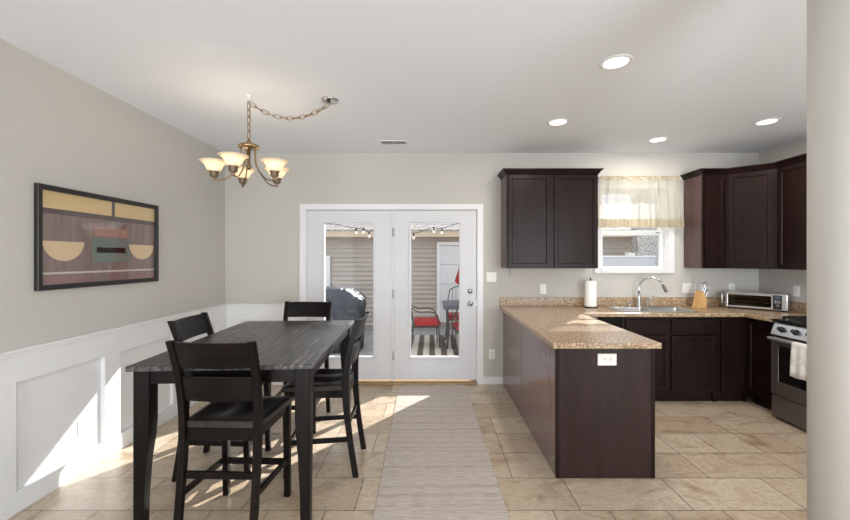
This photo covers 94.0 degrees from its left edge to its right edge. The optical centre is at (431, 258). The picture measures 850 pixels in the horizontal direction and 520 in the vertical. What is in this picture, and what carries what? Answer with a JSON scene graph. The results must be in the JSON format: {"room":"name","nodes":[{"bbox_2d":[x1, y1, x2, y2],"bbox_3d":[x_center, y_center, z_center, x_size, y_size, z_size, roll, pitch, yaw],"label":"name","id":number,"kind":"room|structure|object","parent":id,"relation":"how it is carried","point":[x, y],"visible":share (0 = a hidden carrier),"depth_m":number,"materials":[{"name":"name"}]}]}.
{"room":"kitchen dining area","nodes":[
{"label":"kitchen dining area","id":0,"kind":"room"},
{"bbox_2d":[0,39,224,351],"bbox_3d":[-2.531,0.119,0.850,0.150,2.740,8.000,0,0,0],"label":"wall","id":1,"kind":"structure","parent":0,"point":[57,128],"depth_m":2.87,"materials":[{"name":"grey paint"}]},
{"bbox_2d":[34,183,158,290],"bbox_3d":[-2.441,-0.133,2.980,0.029,0.668,1.080,0,0,0],"label":"framed picture","id":2,"kind":"object","parent":1,"relation":"attached to","point":[82,239],"visible":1,"depth_m":2.84,"materials":[{"name":"black"}]},
{"bbox_2d":[0,307,226,519],"bbox_3d":[-2.438,1.019,0.850,0.035,0.940,7.700,0,0,0],"label":"wainscoting","id":3,"kind":"structure","parent":1,"relation":"attached to","point":[44,395],"depth_m":2.65,"materials":[{"name":"white paint"}]},
{"bbox_2d":[0,303,227,359],"bbox_3d":[-2.431,0.551,0.850,0.050,0.040,7.700,0,0,0],"label":"trim","id":4,"kind":"structure","parent":1,"relation":"attached to","point":[16,352],"depth_m":2.83,"materials":[{"name":"white paint"}]},
{"bbox_2d":[0,0,806,152],"bbox_3d":[0.709,-1.301,0.850,6.630,0.100,8.000,0,0,0],"label":"ceiling","id":5,"kind":"structure","parent":0,"point":[436,76],"depth_m":2.58,"materials":[{"name":"white paint"}]},
{"bbox_2d":[198,95,338,186],"bbox_3d":[-1.234,-0.916,3.017,0.994,0.670,0.631,0,0,0],"label":"chandelier","id":6,"kind":"object","parent":5,"relation":"hanging from","point":[233,160],"visible":1,"depth_m":2.98,"materials":[{"name":"gold metal"}]},
{"bbox_2d":[209,170,219,180],"bbox_3d":[-1.631,-0.623,2.966,0.072,0.084,0.072,0,0,0],"label":"socket","id":7,"kind":"object","parent":6,"relation":"attached to","point":[214,174],"depth_m":2.95,"materials":[{"name":"brown metal"}]},
{"bbox_2d":[228,165,238,175],"bbox_3d":[-1.405,-0.623,2.802,0.072,0.084,0.072,0,0,0],"label":"socket","id":8,"kind":"object","parent":6,"relation":"attached to","point":[233,169],"depth_m":2.78,"materials":[{"name":"brown metal"}]},
{"bbox_2d":[238,178,246,186],"bbox_3d":[-1.545,-0.623,3.232,0.072,0.084,0.072,0,0,0],"label":"socket","id":9,"kind":"object","parent":6,"relation":"attached to","point":[241,180],"depth_m":3.21,"materials":[{"name":"brown metal"}]},
{"bbox_2d":[269,170,279,180],"bbox_3d":[-1.179,-0.623,2.966,0.072,0.084,0.072,0,0,0],"label":"socket","id":10,"kind":"object","parent":6,"relation":"attached to","point":[273,173],"depth_m":2.95,"materials":[{"name":"brown metal"}]},
{"bbox_2d":[272,178,281,186],"bbox_3d":[-1.265,-0.623,3.232,0.072,0.084,0.072,0,0,0],"label":"socket","id":11,"kind":"object","parent":6,"relation":"attached to","point":[278,180],"depth_m":3.21,"materials":[{"name":"brown metal"}]},
{"bbox_2d":[378,140,407,144],"bbox_3d":[-0.414,-1.247,4.260,0.304,0.008,0.150,0,0,0],"label":"ceiling vent","id":12,"kind":"object","parent":5,"relation":"in","point":[382,142],"visible":1,"depth_m":4.27,"materials":[{"name":"white metal"}]},
{"bbox_2d":[547,118,569,125],"bbox_3d":[1.155,-1.247,3.631,0.200,0.008,0.200,0,0,0],"label":"recessed light","id":13,"kind":"object","parent":5,"relation":"in","point":[559,121],"visible":1,"depth_m":3.62,"materials":[{"name":"white glass"}]},
{"bbox_2d":[599,54,633,69],"bbox_3d":[1.171,-1.247,2.522,0.200,0.008,0.200,0,0,0],"label":"recessed light","id":14,"kind":"object","parent":5,"relation":"in","point":[618,61],"visible":1,"depth_m":2.51,"materials":[{"name":"white glass"}]},
{"bbox_2d":[647,137,668,142],"bbox_3d":[2.376,-1.247,4.165,0.200,0.008,0.200,0,0,0],"label":"recessed light","id":15,"kind":"object","parent":5,"relation":"in","point":[656,139],"visible":1,"depth_m":4.15,"materials":[{"name":"white glass"}]},
{"bbox_2d":[753,118,781,125],"bbox_3d":[3.059,-1.247,3.618,0.200,0.008,0.200,0,0,0],"label":"recessed light","id":16,"kind":"object","parent":5,"relation":"in","point":[768,121],"visible":1,"depth_m":3.60,"materials":[{"name":"white glass"}]},
{"bbox_2d":[7,384,806,519],"bbox_3d":[0.709,1.539,0.850,6.630,0.100,8.000,0,0,0],"label":"floor","id":17,"kind":"structure","parent":0,"point":[719,460],"depth_m":2.71,"materials":[{"name":"tile"}]},
{"bbox_2d":[167,312,270,481],"bbox_3d":[-1.509,0.953,2.865,0.545,1.072,0.466,0,0,-3],"label":"dining chair","id":18,"kind":"object","parent":17,"relation":"on","point":[182,329],"visible":0.13,"depth_m":2.76,"materials":[{"name":"brown wood"}]},
{"bbox_2d":[165,340,294,519],"bbox_3d":[-1.110,0.953,2.245,0.466,1.072,0.545,0,0,2],"label":"dining chair","id":19,"kind":"object","parent":17,"relation":"on","point":[238,410],"visible":1,"depth_m":2.07,"materials":[{"name":"brown wood"}]},
{"bbox_2d":[125,320,353,519],"bbox_3d":[-1.178,1.032,2.897,0.985,0.914,1.540,0,0,-3],"label":"dining table","id":20,"kind":"object","parent":17,"relation":"on","point":[288,351],"visible":0.78,"depth_m":2.18,"materials":[{"name":"brown wood"}]},
{"bbox_2d":[270,301,331,433],"bbox_3d":[-1.203,0.953,3.622,0.466,1.072,0.545,0,0,0],"label":"dining chair","id":21,"kind":"object","parent":17,"relation":"on","point":[291,309],"visible":0.2,"depth_m":3.83,"materials":[{"name":"brown wood"}]},
{"bbox_2d":[281,311,368,478],"bbox_3d":[-0.748,0.953,2.897,0.545,1.072,0.466,0,0,-2],"label":"dining chair","id":22,"kind":"object","parent":17,"relation":"on","point":[327,383],"visible":0.75,"depth_m":2.70,"materials":[{"name":"brown wood"}]},
{"bbox_2d":[373,385,509,519],"bbox_3d":[0.035,1.485,3.160,0.780,0.008,2.980,0,0,-1],"label":"runner rug","id":23,"kind":"object","parent":17,"relation":"on","point":[437,465],"visible":1,"depth_m":2.86,"materials":[{"name":"beige fabric"}]},
{"bbox_2d":[503,312,654,477],"bbox_3d":[1.175,1.044,3.688,0.670,0.889,2.017,0,0,0],"label":"base cabinet","id":24,"kind":"object","parent":17,"relation":"on","point":[587,419],"visible":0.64,"depth_m":2.68,"materials":[{"name":"brown wood"}]},
{"bbox_2d":[598,354,616,365],"bbox_3d":[1.185,0.684,2.679,0.128,0.080,0.008,0,0,0],"label":"wall outlet","id":25,"kind":"object","parent":24,"relation":"attached to","point":[603,359],"visible":1,"depth_m":2.68,"materials":[{"name":"white plastic"}]},
{"bbox_2d":[500,297,806,348],"bbox_3d":[2.337,0.529,3.659,3.073,0.140,2.079,0,0,0],"label":"countertop","id":26,"kind":"structure","parent":24,"relation":"on","point":[560,322],"depth_m":4.03,"materials":[{"name":"stone"}]},
{"bbox_2d":[583,278,597,307],"bbox_3d":[1.815,0.389,4.535,0.156,0.340,0.156,0,0,0],"label":"paper towel roll","id":27,"kind":"object","parent":26,"relation":"on","point":[590,287],"visible":1,"depth_m":4.48,"materials":[{"name":"white paper"}]},
{"bbox_2d":[602,295,701,311],"bbox_3d":[2.395,0.579,4.381,0.840,0.310,0.547,0,0,0],"label":"sink","id":28,"kind":"object","parent":26,"relation":"in","point":[617,308],"depth_m":4.50,"materials":[{"name":"silver metal"}]},
{"bbox_2d":[610,307,654,310],"bbox_3d":[2.196,0.644,4.325,0.368,0.179,0.366,0,0,0],"label":"basin","id":29,"kind":"object","parent":28,"relation":"in","point":[616,308],"depth_m":4.50,"materials":[{"name":"silver metal"}]},
{"bbox_2d":[645,307,691,310],"bbox_3d":[2.594,0.644,4.325,0.368,0.179,0.366,0,0,0],"label":"basin","id":30,"kind":"object","parent":28,"relation":"in","point":[652,308],"depth_m":4.50,"materials":[{"name":"silver metal"}]},
{"bbox_2d":[636,277,667,306],"bbox_3d":[2.497,0.380,4.500,0.319,0.346,0.054,0,0,40],"label":"kitchen faucet","id":31,"kind":"object","parent":26,"relation":"on","point":[655,278],"visible":1,"depth_m":4.56,"materials":[{"name":"silver metal"}]},
{"bbox_2d":[692,281,708,307],"bbox_3d":[3.046,0.407,4.495,0.136,0.304,0.102,0,0,-6],"label":"knife block","id":32,"kind":"object","parent":26,"relation":"on","point":[699,301],"visible":1,"depth_m":4.46,"materials":[{"name":"brown wood"}]},
{"bbox_2d":[721,291,789,311],"bbox_3d":[3.555,0.468,4.368,0.225,0.182,0.564,0,0,-41],"label":"toaster oven","id":33,"kind":"object","parent":26,"relation":"on","point":[741,299],"visible":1,"depth_m":4.37,"materials":[{"name":"silver metal"}]},
{"bbox_2d":[598,317,715,401],"bbox_3d":[2.450,1.044,4.385,0.971,0.889,0.620,0,0,0],"label":"base cabinet","id":34,"kind":"object","parent":17,"relation":"on","point":[685,364],"visible":0.63,"depth_m":4.08,"materials":[{"name":"brown wood"}]},
{"bbox_2d":[715,317,747,401],"bbox_3d":[3.099,1.044,4.385,0.325,0.889,0.620,0,0,0],"label":"base cabinet","id":35,"kind":"object","parent":17,"relation":"on","point":[731,332],"visible":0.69,"depth_m":4.08,"materials":[{"name":"brown wood"}]},
{"bbox_2d":[747,318,774,410],"bbox_3d":[3.555,1.044,3.933,0.627,0.889,0.325,0,0,0],"label":"base cabinet","id":36,"kind":"object","parent":17,"relation":"on","point":[758,345],"visible":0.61,"depth_m":3.94,"materials":[{"name":"brown wood"}]},
{"bbox_2d":[767,316,806,430],"bbox_3d":[3.491,1.012,3.340,0.745,0.955,0.760,0,0,0],"label":"stove","id":37,"kind":"object","parent":17,"relation":"on","point":[789,398],"visible":0.46,"depth_m":3.56,"materials":[{"name":"silver metal"}]},
{"bbox_2d":[772,319,806,327],"bbox_3d":[3.525,0.576,3.340,0.678,0.026,0.760,0,0,0],"label":"cooktop","id":38,"kind":"object","parent":37,"relation":"in","point":[794,323],"depth_m":3.54,"materials":[{"name":"black ceramic"}]},
{"bbox_2d":[790,341,806,381],"bbox_3d":[3.125,0.871,3.323,0.059,0.305,0.226,0,0,0],"label":"dish towel","id":39,"kind":"object","parent":37,"relation":"hanging from","point":[798,357],"visible":0.66,"depth_m":3.36,"materials":[{"name":"fabric"}]},
{"bbox_2d":[807,0,849,519],"bbox_3d":[1.345,0.119,1.204,0.300,2.740,0.300,0,0,0],"label":"column","id":40,"kind":"structure","parent":17,"relation":"on","point":[828,21],"depth_m":1.19,"materials":[{"name":"grey paint"}]},
{"bbox_2d":[225,153,758,375],"bbox_3d":[0.709,0.119,4.775,6.330,2.740,0.150,0,0,0],"label":"wall","id":41,"kind":"structure","parent":0,"point":[262,219],"depth_m":4.70,"materials":[{"name":"grey paint"}]},
{"bbox_2d":[227,303,284,306],"bbox_3d":[-1.986,0.551,4.675,0.840,0.040,0.050,0,0,0],"label":"trim","id":42,"kind":"structure","parent":41,"relation":"attached to","point":[228,304],"depth_m":4.66,"materials":[{"name":"white paint"}]},
{"bbox_2d":[227,307,298,384],"bbox_3d":[-1.994,1.019,4.683,0.855,0.940,0.035,0,0,0],"label":"trim","id":43,"kind":"structure","parent":41,"relation":"attached to","point":[235,315],"depth_m":4.67,"materials":[{"name":"white paint"}]},
{"bbox_2d":[307,211,391,379],"bbox_3d":[-0.978,0.435,4.726,1.009,2.008,0.068,0,0,0],"label":"door","id":44,"kind":"structure","parent":41,"relation":"in","point":[378,366],"depth_m":4.70,"materials":[{"name":"white paint"}]},
{"bbox_2d":[299,204,483,384],"bbox_3d":[-0.478,0.421,4.759,2.175,2.136,0.162,0,0,0],"label":"trim","id":45,"kind":"structure","parent":41,"relation":"attached to","point":[303,208],"depth_m":4.68,"materials":[{"name":"white paint"}]},
{"bbox_2d":[359,380,477,384],"bbox_3d":[-0.478,1.475,4.745,2.027,0.028,0.190,0,0,0],"label":"threshold","id":46,"kind":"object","parent":41,"relation":"attached to","point":[361,382],"depth_m":4.67,"materials":[{"name":"brown wood"}]},
{"bbox_2d":[393,211,475,379],"bbox_3d":[0.030,0.435,4.696,0.993,2.008,0.128,0,0,0],"label":"door","id":47,"kind":"structure","parent":41,"relation":"in","point":[406,366],"depth_m":4.70,"materials":[{"name":"white paint"}]},
{"bbox_2d":[486,272,495,281],"bbox_3d":[0.705,0.221,4.695,0.118,0.115,0.008,0,0,0],"label":"light switch","id":48,"kind":"object","parent":41,"relation":"attached to","point":[490,276],"visible":1,"depth_m":4.69,"materials":[{"name":"white plastic"}]},
{"bbox_2d":[489,349,494,358],"bbox_3d":[0.712,1.133,4.695,0.072,0.115,0.008,0,0,0],"label":"wall outlet","id":49,"kind":"object","parent":41,"relation":"attached to","point":[491,351],"visible":1,"depth_m":4.69,"materials":[{"name":"white plastic"}]},
{"bbox_2d":[484,376,502,383],"bbox_3d":[0.726,1.443,4.692,0.233,0.092,0.016,0,0,0],"label":"baseboard","id":50,"kind":"structure","parent":41,"relation":"attached to","point":[487,379],"depth_m":4.68,"materials":[{"name":"white paint"}]},
{"bbox_2d":[540,284,545,293],"bbox_3d":[1.317,0.362,4.695,0.072,0.115,0.008,0,0,0],"label":"wall outlet","id":51,"kind":"object","parent":41,"relation":"attached to","point":[542,286],"visible":1,"depth_m":4.69,"materials":[{"name":"white plastic"}]},
{"bbox_2d":[497,168,603,267],"bbox_3d":[1.325,-0.439,4.513,1.102,1.095,0.374,0,0,0],"label":"upper cabinet","id":52,"kind":"object","parent":41,"relation":"attached to","point":[549,216],"visible":1,"depth_m":4.36,"materials":[{"name":"brown wood"}]},
{"bbox_2d":[500,297,724,305],"bbox_3d":[2.336,0.509,4.689,3.071,0.101,0.021,0,0,0],"label":"backsplash","id":53,"kind":"structure","parent":41,"relation":"attached to","point":[504,301],"depth_m":4.68,"materials":[{"name":"stone"}]},
{"bbox_2d":[594,181,674,272],"bbox_3d":[2.395,-0.369,4.755,0.950,1.083,0.170,0,0,0],"label":"window","id":54,"kind":"structure","parent":41,"relation":"in","point":[666,235],"depth_m":4.70,"materials":[{"name":"white paint"}]},
{"bbox_2d":[598,176,684,227],"bbox_3d":[2.430,-0.663,4.640,1.030,0.600,0.119,0,0,0],"label":"curtain valance","id":55,"kind":"object","parent":41,"relation":"attached to","point":[624,201],"visible":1,"depth_m":4.62,"materials":[{"name":"fabric"}]},
{"bbox_2d":[682,283,695,292],"bbox_3d":[3.050,0.350,4.695,0.164,0.115,0.008,0,0,0],"label":"light switch","id":56,"kind":"object","parent":41,"relation":"attached to","point":[686,287],"visible":0.98,"depth_m":4.69,"materials":[{"name":"white plastic"}]},
{"bbox_2d":[680,168,726,267],"bbox_3d":[3.098,-0.439,4.513,0.316,1.095,0.374,0,0,0],"label":"upper cabinet","id":57,"kind":"object","parent":41,"relation":"attached to","point":[704,188],"visible":0.98,"depth_m":4.37,"materials":[{"name":"brown wood"}]},
{"bbox_2d":[729,283,734,290],"bbox_3d":[3.553,0.350,4.695,0.072,0.115,0.008,0,0,0],"label":"wall outlet","id":58,"kind":"object","parent":41,"relation":"attached to","point":[731,285],"visible":0.91,"depth_m":4.69,"materials":[{"name":"white plastic"}]},
{"bbox_2d":[725,162,776,268],"bbox_3d":[3.548,-0.439,4.376,0.648,1.095,0.644,0,0,0],"label":"upper cabinet","id":59,"kind":"object","parent":41,"relation":"attached to","point":[750,190],"visible":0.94,"depth_m":4.21,"materials":[{"name":"brown wood"}]},
{"bbox_2d":[759,138,806,302],"bbox_3d":[3.949,0.119,0.850,0.150,2.740,8.000,0,0,0],"label":"wall","id":60,"kind":"structure","parent":0,"point":[770,280],"depth_m":4.35,"materials":[{"name":"grey paint"}]},
{"bbox_2d":[774,153,806,269],"bbox_3d":[3.687,-0.439,3.571,0.373,1.095,1.001,0,0,0],"label":"upper cabinet","id":61,"kind":"object","parent":60,"relation":"attached to","point":[791,172],"visible":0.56,"depth_m":3.88,"materials":[{"name":"brown wood"}]},
{"bbox_2d":[793,285,798,296],"bbox_3d":[3.869,0.346,4.210,0.008,0.115,0.072,0,0,0],"label":"wall outlet","id":62,"kind":"object","parent":60,"relation":"attached to","point":[795,288],"visible":1,"depth_m":4.21,"materials":[{"name":"white plastic"}]},
{"bbox_2d":[790,301,806,312],"bbox_3d":[3.862,0.509,4.203,0.021,0.101,0.950,0,0,0],"label":"backsplash","id":63,"kind":"structure","parent":60,"relation":"attached to","point":[794,306],"depth_m":4.16,"materials":[{"name":"stone"}]},
{"label":"outside","id":64,"kind":"structure","parent":0,"visible":0},
{"bbox_2d":[330,329,458,355],"bbox_3d":[1.500,1.639,13.425,21.000,0.100,17.150,0,0,0],"label":"ground","id":65,"kind":"structure","parent":64,"point":[367,350],"depth_m":8.28,"materials":[{"name":"concrete"}]},
{"bbox_2d":[326,286,365,352],"bbox_3d":[-1.820,1.044,6.901,1.368,1.090,0.661,0,0,0],"label":"covered grill","id":66,"kind":"object","parent":65,"relation":"on","point":[348,303],"visible":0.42,"depth_m":6.61,"materials":[{"name":"grey fabric"}]},
{"bbox_2d":[411,335,458,355],"bbox_3d":[0.400,1.585,6.975,2.700,0.008,2.450,0,0,0],"label":"outdoor rug","id":67,"kind":"object","parent":65,"relation":"on","point":[421,345],"visible":0.21,"depth_m":7.12,"materials":[{"name":"fabric"}]},
{"bbox_2d":[411,305,440,347],"bbox_3d":[-0.175,1.077,7.196,0.631,1.004,0.544,0,0,-4],"label":"patio chair","id":68,"kind":"object","parent":67,"relation":"on","point":[418,322],"visible":0.8,"depth_m":6.97,"materials":[{"name":"black metal"}]},
{"bbox_2d":[414,317,440,325],"bbox_3d":[-0.093,1.149,7.202,0.465,0.095,0.490,0,0,-4],"label":"cushion","id":69,"kind":"object","parent":68,"relation":"on","point":[418,321],"depth_m":6.97,"materials":[{"name":"red fabric"}]},
{"bbox_2d":[442,300,458,348],"bbox_3d":[0.720,1.195,7.280,1.040,0.768,0.840,0,0,0],"label":"patio table","id":70,"kind":"object","parent":67,"relation":"on","point":[448,305],"visible":0.45,"depth_m":6.93,"materials":[{"name":"grey metal"}]},
{"bbox_2d":[448,286,458,320],"bbox_3d":[0.562,1.077,8.005,0.544,1.004,0.631,0,0,2],"label":"patio chair","id":71,"kind":"object","parent":67,"relation":"on","point":[450,313],"visible":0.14,"depth_m":7.79,"materials":[{"name":"black metal"}]},
{"bbox_2d":[449,312,458,319],"bbox_3d":[0.559,1.149,7.923,0.490,0.095,0.465,0,0,2],"label":"cushion","id":72,"kind":"object","parent":71,"relation":"on","point":[450,313],"depth_m":7.71,"materials":[{"name":"red fabric"}]},
{"bbox_2d":[452,301,458,355],"bbox_3d":[0.624,1.077,6.665,0.544,1.004,0.631,0,0,-4],"label":"patio chair","id":73,"kind":"object","parent":67,"relation":"on","point":[455,325],"visible":0.4,"depth_m":6.48,"materials":[{"name":"black metal"}]},
{"bbox_2d":[453,321,458,330],"bbox_3d":[0.618,1.149,6.747,0.490,0.095,0.465,0,0,-4],"label":"cushion","id":74,"kind":"object","parent":73,"relation":"on","point":[455,326],"depth_m":6.57,"materials":[{"name":"red fabric"}]},
{"bbox_2d":[455,268,458,284],"bbox_3d":[0.720,0.326,7.280,0.564,2.500,0.564,0,0,-22],"label":"patio umbrella","id":75,"kind":"object","parent":67,"relation":"on","point":[457,275],"visible":0.02,"depth_m":7.25,"materials":[{"name":"red fabric"}]},
{"bbox_2d":[326,223,633,328],"bbox_3d":[-1.190,0.217,9.870,11.860,2.744,2.600,0,0,0],"label":"neighboring house siding","id":76,"kind":"object","parent":65,"relation":"on","point":[349,256],"visible":0.11,"depth_m":8.88,"materials":[{"name":"plastic"}]},
{"bbox_2d":[603,256,655,266],"bbox_3d":[3.325,0.769,7.200,1.450,1.640,0.070,0,0,0],"label":"privacy screen","id":77,"kind":"object","parent":65,"relation":"on","point":[608,261],"visible":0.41,"depth_m":7.18,"materials":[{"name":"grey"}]},
{"bbox_2d":[624,253,634,255],"bbox_3d":[3.600,-0.077,7.200,0.180,0.052,0.120,0,0,0],"label":"lamp","id":78,"kind":"object","parent":77,"relation":"on","point":[626,254],"visible":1,"depth_m":7.15,"materials":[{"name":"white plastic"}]},
{"bbox_2d":[631,227,657,266],"bbox_3d":[6.685,-0.161,8.550,4.630,3.500,0.300,0,0,0],"label":"stone wall","id":79,"kind":"structure","parent":65,"relation":"on","point":[640,245],"depth_m":8.40,"materials":[{"name":"grey stone"}]},
{"bbox_3d":[-3.100,0.364,6.500,0.090,2.450,0.090,0,0,0],"label":"patio post","id":80,"kind":"object","parent":65,"relation":"on","visible":0},
{"bbox_2d":[326,223,372,237],"bbox_3d":[-1.348,-0.458,6.500,0.752,0.229,0.052,0,0,0],"label":"string light","id":81,"kind":"object","parent":80,"relation":"hanging from","point":[363,232],"depth_m":6.49,"materials":[{"name":"black plastic"}]},
{"bbox_2d":[411,223,458,239],"bbox_3d":[0.049,-0.441,6.500,0.768,0.261,0.052,0,0,0],"label":"string light","id":82,"kind":"object","parent":80,"relation":"hanging from","point":[413,237],"depth_m":6.49,"materials":[{"name":"black plastic"}]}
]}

